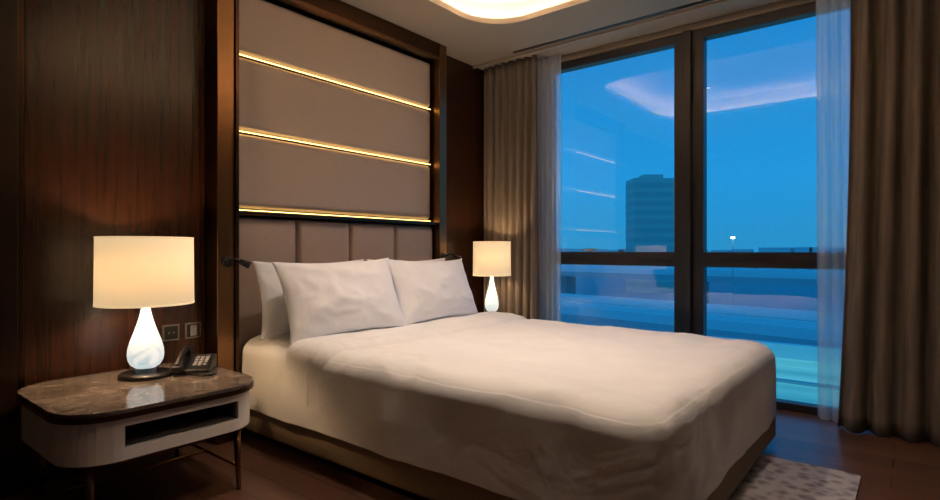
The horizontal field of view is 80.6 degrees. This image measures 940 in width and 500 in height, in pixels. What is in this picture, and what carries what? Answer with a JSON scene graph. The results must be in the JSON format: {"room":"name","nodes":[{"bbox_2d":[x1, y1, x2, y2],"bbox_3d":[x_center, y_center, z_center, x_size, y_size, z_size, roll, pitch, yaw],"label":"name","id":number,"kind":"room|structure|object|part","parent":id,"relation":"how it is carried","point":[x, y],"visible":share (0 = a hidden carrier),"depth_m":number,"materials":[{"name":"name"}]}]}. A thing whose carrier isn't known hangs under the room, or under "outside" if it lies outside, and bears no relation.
{"room":"hotel room","nodes":[
{"label":"hotel room","id":0,"kind":"room"},
{"bbox_2d":[244,0,425,225],"bbox_3d":[-1.648,-0.440,2.993,0.150,2.980,6.000,0,0,39],"label":"wall","id":1,"kind":"structure","parent":0,"point":[264,0],"depth_m":3.80,"materials":[{"name":"brown wood"}]},
{"bbox_2d":[0,0,17,497],"bbox_3d":[-2.678,-0.290,1.537,0.070,2.680,2.240,0,0,39],"label":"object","id":2,"kind":"structure","parent":1,"relation":"attached to","point":[8,8],"depth_m":2.36,"materials":[{"name":"brown wood"}]},
{"bbox_3d":[-2.678,-0.290,1.537,0.070,2.680,2.240,0,0,39],"label":"wood panel","id":3,"kind":"part","parent":2,"relation":"part of","materials":[{"name":"brown wood"}]},
{"bbox_2d":[18,0,23,491],"bbox_3d":[-1.974,-0.290,2.428,0.050,2.680,0.020,0,0,39],"label":"joint","id":4,"kind":"object","parent":1,"relation":"in","point":[20,2],"depth_m":2.41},
{"bbox_2d":[24,0,204,487],"bbox_3d":[-1.724,-0.290,2.756,0.030,2.680,0.795,0,0,39],"label":"wood panel","id":5,"kind":"object","parent":1,"relation":"attached to","point":[114,90],"depth_m":2.66,"materials":[{"name":"brown wood"}]},
{"bbox_2d":[162,324,178,341],"bbox_3d":[-1.572,0.435,2.913,0.010,0.086,0.086,0,0,39],"label":"wall socket","id":6,"kind":"object","parent":5,"relation":"attached to","point":[169,332],"depth_m":2.91,"materials":[{"name":"plastic"}]},
{"bbox_2d":[185,322,200,338],"bbox_3d":[-1.499,0.435,3.001,0.013,0.086,0.086,0,0,39],"label":"light switch","id":7,"kind":"object","parent":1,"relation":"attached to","point":[193,329],"visible":1,"depth_m":3.00,"materials":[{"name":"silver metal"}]},
{"bbox_2d":[205,0,445,444],"bbox_3d":[-0.830,-0.290,3.753,0.172,2.680,1.870,0,0,39],"label":"headboard frame","id":8,"kind":"object","parent":1,"relation":"attached to","point":[222,213],"depth_m":3.05,"materials":[{"name":"brown wood"}]},
{"bbox_2d":[221,257,251,268],"bbox_3d":[-1.263,0.070,3.003,0.160,0.066,0.060,0,0,7],"label":"light","id":9,"kind":"object","parent":8,"relation":"attached to","point":[226,261],"visible":1,"depth_m":2.99,"materials":[{"name":"black plastic"}]},
{"bbox_3d":[-1.320,0.065,3.012,0.018,0.056,0.056,0,0,39],"label":"wall plate","id":10,"kind":"part","parent":9,"relation":"part of","materials":[{"name":"black plastic"}]},
{"bbox_3d":[-1.275,0.055,2.990,0.093,0.031,0.030,0,0,10],"label":"arm","id":11,"kind":"part","parent":9,"relation":"part of","materials":[{"name":"black plastic"}]},
{"bbox_2d":[239,209,423,220],"bbox_3d":[-0.829,-0.229,3.768,0.008,0.004,1.635,0,0,39],"label":"led light line","id":12,"kind":"object","parent":8,"relation":"attached to","point":[239,209],"visible":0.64,"depth_m":3.61,"materials":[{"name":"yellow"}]},
{"bbox_3d":[-0.878,-0.857,3.807,0.030,1.277,1.655,0,0,39],"label":"panel backing","id":13,"kind":"part","parent":8,"relation":"part of","materials":[{"name":"beige fabric"}]},
{"bbox_2d":[239,134,429,219],"bbox_3d":[-0.839,-0.455,3.776,0.070,0.435,1.649,0,0,39],"label":"panel","id":14,"kind":"object","parent":8,"relation":"attached to","point":[275,175],"visible":0.88,"depth_m":3.61,"materials":[{"name":"fabric"}]},
{"bbox_2d":[239,57,429,163],"bbox_3d":[-0.839,-0.898,3.776,0.070,0.423,1.649,0,0,39],"label":"panel","id":15,"kind":"object","parent":8,"relation":"attached to","point":[276,102],"visible":0.91,"depth_m":3.61,"materials":[{"name":"fabric"}]},
{"bbox_2d":[239,0,429,108],"bbox_3d":[-0.839,-1.308,3.776,0.070,0.365,1.649,0,0,39],"label":"panel","id":16,"kind":"object","parent":8,"relation":"attached to","point":[269,32],"visible":0.89,"depth_m":3.61,"materials":[{"name":"fabric"}]},
{"bbox_2d":[239,130,430,164],"bbox_3d":[-0.829,-0.679,3.768,0.008,0.004,1.635,0,0,39],"label":"led light line","id":17,"kind":"object","parent":8,"relation":"attached to","point":[239,130],"visible":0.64,"depth_m":3.63,"materials":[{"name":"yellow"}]},
{"bbox_2d":[239,54,430,109],"bbox_3d":[-0.829,-1.117,3.768,0.008,0.004,1.635,0,0,39],"label":"led light line","id":18,"kind":"object","parent":8,"relation":"attached to","point":[239,54],"visible":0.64,"depth_m":3.63,"materials":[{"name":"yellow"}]},
{"bbox_2d":[441,253,460,259],"bbox_3d":[-0.147,0.055,4.390,0.162,0.066,0.060,0,0,7],"label":"light","id":19,"kind":"object","parent":8,"relation":"attached to","point":[443,255],"visible":0.84,"depth_m":4.38,"materials":[{"name":"black plastic"}]},
{"bbox_3d":[-1.648,-0.440,2.993,0.150,2.980,6.000,0,0,39],"label":"headboard","id":20,"kind":"part","parent":1,"relation":"part of","materials":[{"name":"beige fabric"}]},
{"bbox_2d":[239,216,431,430],"bbox_3d":[-0.842,0.427,3.777,0.125,1.245,1.654,0,0,39],"label":"headboard","id":21,"kind":"object","parent":1,"relation":"attached to","point":[261,239],"depth_m":3.48,"materials":[{"name":"brown leather"}]},
{"bbox_2d":[446,55,483,312],"bbox_3d":[-0.060,-0.290,4.825,0.030,2.680,0.755,0,0,39],"label":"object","id":22,"kind":"structure","parent":1,"relation":"attached to","point":[464,83],"depth_m":4.82,"materials":[{"name":"brown wood"}]},
{"bbox_3d":[-0.060,-0.290,4.825,0.030,2.680,0.755,0,0,39],"label":"wood panel","id":23,"kind":"part","parent":22,"relation":"part of","materials":[{"name":"brown wood"}]},
{"bbox_2d":[561,36,673,73],"bbox_3d":[1.125,-1.548,4.440,1.040,0.063,0.090,0,0,39],"label":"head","id":24,"kind":"object","parent":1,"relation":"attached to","point":[658,45],"visible":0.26,"depth_m":4.37},
{"bbox_2d":[561,0,815,62],"bbox_3d":[1.942,-0.440,3.828,4.400,2.980,0.200,0,0,39],"label":"window frame","id":25,"kind":"structure","parent":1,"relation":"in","point":[784,4],"depth_m":3.99,"materials":[{"name":"brown metal"}]},
{"bbox_2d":[674,29,706,335],"bbox_3d":[1.611,-0.265,4.049,0.206,2.630,0.090,0,0,39],"label":"mullion","id":26,"kind":"object","parent":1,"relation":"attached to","point":[699,43],"visible":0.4,"depth_m":4.00,"materials":[{"name":"grey metal"}]},
{"bbox_2d":[561,252,673,265],"bbox_3d":[1.125,0.068,4.440,1.040,0.105,0.090,0,0,39],"label":"transom","id":27,"kind":"object","parent":26,"relation":"attached to","point":[581,255],"visible":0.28,"depth_m":4.34,"materials":[{"name":"grey metal"}]},
{"bbox_2d":[561,258,673,260],"bbox_3d":[1.094,0.074,4.401,1.040,0.008,0.008,0,0,39],"label":"groove","id":28,"kind":"object","parent":27,"relation":"in","point":[561,258],"depth_m":4.32,"materials":[{"name":"black metal"}]},
{"bbox_2d":[683,29,691,333],"bbox_3d":[1.568,-0.265,3.997,0.055,2.630,0.045,0,0,39],"label":"mullion fin","id":29,"kind":"object","parent":26,"relation":"attached to","point":[687,34],"depth_m":3.98,"materials":[{"name":"black metal"}]},
{"bbox_2d":[703,252,816,268],"bbox_3d":[2.074,0.068,3.676,0.984,0.105,0.090,0,0,39],"label":"transom","id":30,"kind":"object","parent":26,"relation":"attached to","point":[769,256],"visible":0.53,"depth_m":3.71,"materials":[{"name":"grey metal"}]},
{"bbox_2d":[703,260,816,261],"bbox_3d":[2.044,0.074,3.638,0.984,0.008,0.008,0,0,39],"label":"groove","id":31,"kind":"object","parent":30,"relation":"in","point":[703,260],"depth_m":3.72,"materials":[{"name":"black metal"}]},
{"bbox_2d":[703,2,815,40],"bbox_3d":[2.074,-1.548,3.676,0.984,0.063,0.090,0,0,39],"label":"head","id":32,"kind":"object","parent":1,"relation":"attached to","point":[808,10],"visible":0.83,"depth_m":3.73},
{"bbox_2d":[0,409,939,499],"bbox_3d":[0.125,1.100,1.568,4.600,0.100,6.000,0,0,39],"label":"floor","id":33,"kind":"structure","parent":0,"point":[890,468],"depth_m":2.62,"materials":[{"name":"brown wood"}]},
{"bbox_2d":[16,363,253,499],"bbox_3d":[-1.426,0.815,2.404,0.754,0.471,0.768,0,0,39],"label":"nightstand","id":34,"kind":"object","parent":33,"relation":"on","point":[87,423],"visible":0.91,"depth_m":2.19,"materials":[{"name":"brown stone"}]},
{"bbox_3d":[-1.830,0.915,2.370,0.045,0.271,0.032,0,0,39],"label":"leg","id":35,"kind":"part","parent":34,"relation":"part of","materials":[{"name":"brown wood"}]},
{"bbox_3d":[-1.376,0.915,2.005,0.045,0.271,0.032,0,0,39],"label":"leg","id":36,"kind":"part","parent":34,"relation":"part of","materials":[{"name":"brown wood"}]},
{"bbox_2d":[93,236,194,381],"bbox_3d":[-1.489,0.261,2.545,0.402,0.639,0.402,0,0,39],"label":"table lamp","id":37,"kind":"object","parent":34,"relation":"on","point":[145,273],"visible":1,"depth_m":2.40,"materials":[{"name":"linen"},{"name":"white glass"},{"name":"bronze"}]},
{"bbox_3d":[-1.489,0.095,2.545,0.400,0.299,0.400,0,0,39],"label":"lamp shade","id":38,"kind":"part","parent":37,"relation":"part of","materials":[{"name":"fabric"}]},
{"bbox_3d":[-1.489,0.385,2.545,0.150,0.311,0.150,0,0,39],"label":"glass","id":39,"kind":"part","parent":37,"relation":"part of","materials":[{"name":"white glass"}]},
{"bbox_3d":[-1.480,0.915,2.806,0.045,0.271,0.032,0,0,39],"label":"leg","id":40,"kind":"part","parent":34,"relation":"part of","materials":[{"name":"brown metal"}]},
{"bbox_2d":[170,345,216,375],"bbox_3d":[-1.302,0.524,2.640,0.209,0.112,0.244,0,0,-13],"label":"telephone","id":41,"kind":"object","parent":34,"relation":"on","point":[186,363],"visible":1,"depth_m":2.62,"materials":[{"name":"black plastic"}]},
{"bbox_3d":[-1.251,0.572,2.558,0.146,0.016,0.061,0,0,-13],"label":"coil cord","id":42,"kind":"part","parent":41,"relation":"part of","materials":[{"name":"black plastic"}]},
{"bbox_3d":[-1.025,0.915,2.441,0.045,0.271,0.032,0,0,39],"label":"leg","id":43,"kind":"part","parent":34,"relation":"part of","materials":[{"name":"brown wood"}]},
{"bbox_2d":[242,311,775,499],"bbox_3d":[0.199,0.749,3.034,2.395,0.602,1.846,0,0,39],"label":"bed","id":44,"kind":"object","parent":33,"relation":"on","point":[490,405],"visible":1,"depth_m":2.24,"materials":[{"name":"fabric"}]},
{"bbox_2d":[252,259,363,339],"bbox_3d":[-0.898,0.270,3.276,0.216,0.422,0.780,0,0,39],"label":"pillow","id":45,"kind":"object","parent":44,"relation":"on","point":[275,322],"visible":0.34,"depth_m":3.01,"materials":[{"name":"fabric"}]},
{"bbox_2d":[272,258,405,344],"bbox_3d":[-0.711,0.268,3.157,0.276,0.439,0.800,0,0,39],"label":"pillow","id":46,"kind":"object","parent":44,"relation":"on","point":[321,299],"visible":0.97,"depth_m":3.02,"materials":[{"name":"fabric"}]},
{"bbox_2d":[366,258,444,260],"bbox_3d":[-0.401,0.270,3.903,0.208,0.422,0.780,0,0,39],"label":"pillow","id":47,"kind":"object","parent":44,"relation":"on","point":[441,259],"visible":0.04,"depth_m":4.13,"materials":[{"name":"fabric"}]},
{"bbox_2d":[383,258,477,324],"bbox_3d":[-0.235,0.268,3.744,0.268,0.430,0.804,0,0,39],"label":"pillow","id":48,"kind":"object","parent":44,"relation":"on","point":[425,290],"visible":0.94,"depth_m":3.59,"materials":[{"name":"fabric"}]},
{"bbox_2d":[727,454,860,499],"bbox_3d":[0.977,1.044,2.436,1.140,0.012,1.220,0,0,39],"label":"area rug","id":49,"kind":"object","parent":33,"relation":"on","point":[769,478],"visible":0.38,"depth_m":2.47,"materials":[{"name":"carpet"}]},
{"bbox_2d":[776,398,817,414],"bbox_3d":[2.074,1.025,3.676,0.984,0.050,0.090,0,0,39],"label":"sill","id":50,"kind":"structure","parent":33,"relation":"on","point":[782,404],"depth_m":3.59,"materials":[{"name":"grey metal"}]},
{"bbox_3d":[0.138,0.800,4.573,0.474,0.501,0.468,0,0,39],"label":"nightstand","id":51,"kind":"object","parent":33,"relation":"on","visible":0},
{"bbox_2d":[473,241,510,311],"bbox_3d":[0.181,0.240,4.590,0.316,0.620,0.316,0,0,39],"label":"table lamp","id":52,"kind":"object","parent":51,"relation":"on","point":[490,258],"visible":0.88,"depth_m":4.47,"materials":[{"name":"linen"},{"name":"white glass"},{"name":"bronze"}]},
{"bbox_3d":[0.181,0.071,4.590,0.314,0.274,0.314,0,0,39],"label":"lamp shade","id":53,"kind":"part","parent":52,"relation":"part of","materials":[{"name":"fabric"}]},
{"bbox_3d":[0.181,0.351,4.590,0.116,0.317,0.116,0,0,39],"label":"glass","id":54,"kind":"part","parent":52,"relation":"part of","materials":[{"name":"white glass"}]},
{"bbox_2d":[340,0,782,69],"bbox_3d":[0.093,-1.735,1.529,4.400,0.210,5.700,0,0,39],"label":"ceiling","id":55,"kind":"structure","parent":0,"point":[472,32],"depth_m":4.00,"materials":[{"name":"beige paint"}]},
{"bbox_2d":[484,55,538,319],"bbox_3d":[0.344,-0.290,4.790,0.563,2.676,0.082,0,0,39],"label":"curtain","id":56,"kind":"object","parent":55,"relation":"hanging from","point":[510,88],"visible":0.69,"depth_m":4.75,"materials":[{"name":"fabric"}]},
{"bbox_2d":[537,53,560,320],"bbox_3d":[0.658,-0.290,4.664,0.270,2.676,0.048,0,0,39],"label":"sheer curtain","id":57,"kind":"object","parent":55,"relation":"hanging from","point":[549,68],"visible":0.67,"depth_m":4.65,"materials":[{"name":"white fabric"}]},
{"bbox_2d":[473,0,735,68],"bbox_3d":[1.723,-1.620,3.555,4.400,0.020,0.020,0,0,39],"label":"pocket","id":58,"kind":"object","parent":55,"relation":"in","point":[719,2],"depth_m":4.09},
{"bbox_2d":[513,0,714,53],"bbox_3d":[1.723,-1.626,3.475,3.500,0.008,0.036,0,0,39],"label":"ceiling vent","id":59,"kind":"object","parent":55,"relation":"in","point":[702,1],"visible":1,"depth_m":4.00,"materials":[{"name":"black plastic"}]},
{"bbox_2d":[816,0,849,421],"bbox_3d":[2.356,-0.290,3.298,0.510,2.676,0.055,0,0,39],"label":"sheer curtain","id":60,"kind":"object","parent":55,"relation":"hanging from","point":[832,16],"visible":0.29,"depth_m":3.40,"materials":[{"name":"white fabric"}]},
{"bbox_2d":[838,0,939,447],"bbox_3d":[2.674,-0.290,2.858,1.303,2.676,0.122,0,0,39],"label":"curtain","id":61,"kind":"object","parent":55,"relation":"hanging from","point":[890,375],"visible":1,"depth_m":3.10,"materials":[{"name":"fabric"}]},
{"bbox_2d":[574,323,816,361],"bbox_3d":[18.536,4.700,19.998,110.000,1.300,0.400,0,0,39],"label":"roof parapet","id":62,"kind":"object","parent":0,"point":[780,350],"depth_m":23.65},
{"label":"outside","id":63,"kind":"structure","parent":0,"visible":0},
{"bbox_2d":[576,267,816,310],"bbox_3d":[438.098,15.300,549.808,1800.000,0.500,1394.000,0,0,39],"label":"ground","id":64,"kind":"structure","parent":63,"point":[777,296],"depth_m":191.68,"materials":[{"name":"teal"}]},
{"bbox_2d":[626,174,673,292],"bbox_3d":[64.924,-5.950,200.578,17.434,42.000,16.941,0,0,39],"label":"office tower","id":65,"kind":"structure","parent":64,"relation":"on","point":[649,197],"depth_m":195.55,"materials":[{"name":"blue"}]},
{"bbox_2d":[561,247,816,269],"bbox_3d":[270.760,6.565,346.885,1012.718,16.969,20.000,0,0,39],"label":"city skyline","id":66,"kind":"object","parent":64,"relation":"on","point":[795,249],"visible":0.09,"depth_m":394.93,"materials":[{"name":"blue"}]},
{"bbox_2d":[561,293,816,345],"bbox_3d":[34.112,10.600,45.602,397.265,8.900,76.401,0,0,39],"label":"viaduct","id":67,"kind":"object","parent":64,"relation":"on","point":[728,321],"visible":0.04,"depth_m":55.91,"materials":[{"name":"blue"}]},
{"bbox_2d":[561,265,816,303],"bbox_3d":[66.371,9.350,86.470,400.281,11.400,45.859,0,0,39],"label":"viaduct","id":68,"kind":"object","parent":64,"relation":"on","point":[569,273],"visible":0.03,"depth_m":104.65,"materials":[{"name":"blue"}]},
{"bbox_2d":[731,237,734,304],"bbox_3d":[35.255,6.625,74.306,0.500,16.850,0.500,0,0,39],"label":"street lamp","id":69,"kind":"object","parent":64,"relation":"on","point":[731,237],"visible":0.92,"depth_m":74.30,"materials":[{"name":"teal"}]},
{"bbox_3d":[11.831,10.200,11.659,110.000,9.700,20.600,0,0,39],"label":"wall","id":70,"kind":"structure","parent":0,"visible":0},
{"bbox_2d":[775,357,817,403],"bbox_3d":[11.831,5.000,11.659,110.000,0.700,21.000,0,0,39],"label":"roof","id":71,"kind":"structure","parent":70,"relation":"on","point":[791,369],"depth_m":20.05,"materials":[{"name":"blue"}]},
{"bbox_2d":[776,378,817,386],"bbox_3d":[15.340,4.600,16.023,110.000,0.100,0.200,0,0,39],"label":"roof","id":72,"kind":"structure","parent":71,"relation":"on","point":[781,380],"depth_m":19.17,"materials":[{"name":"blue"}]}
]}

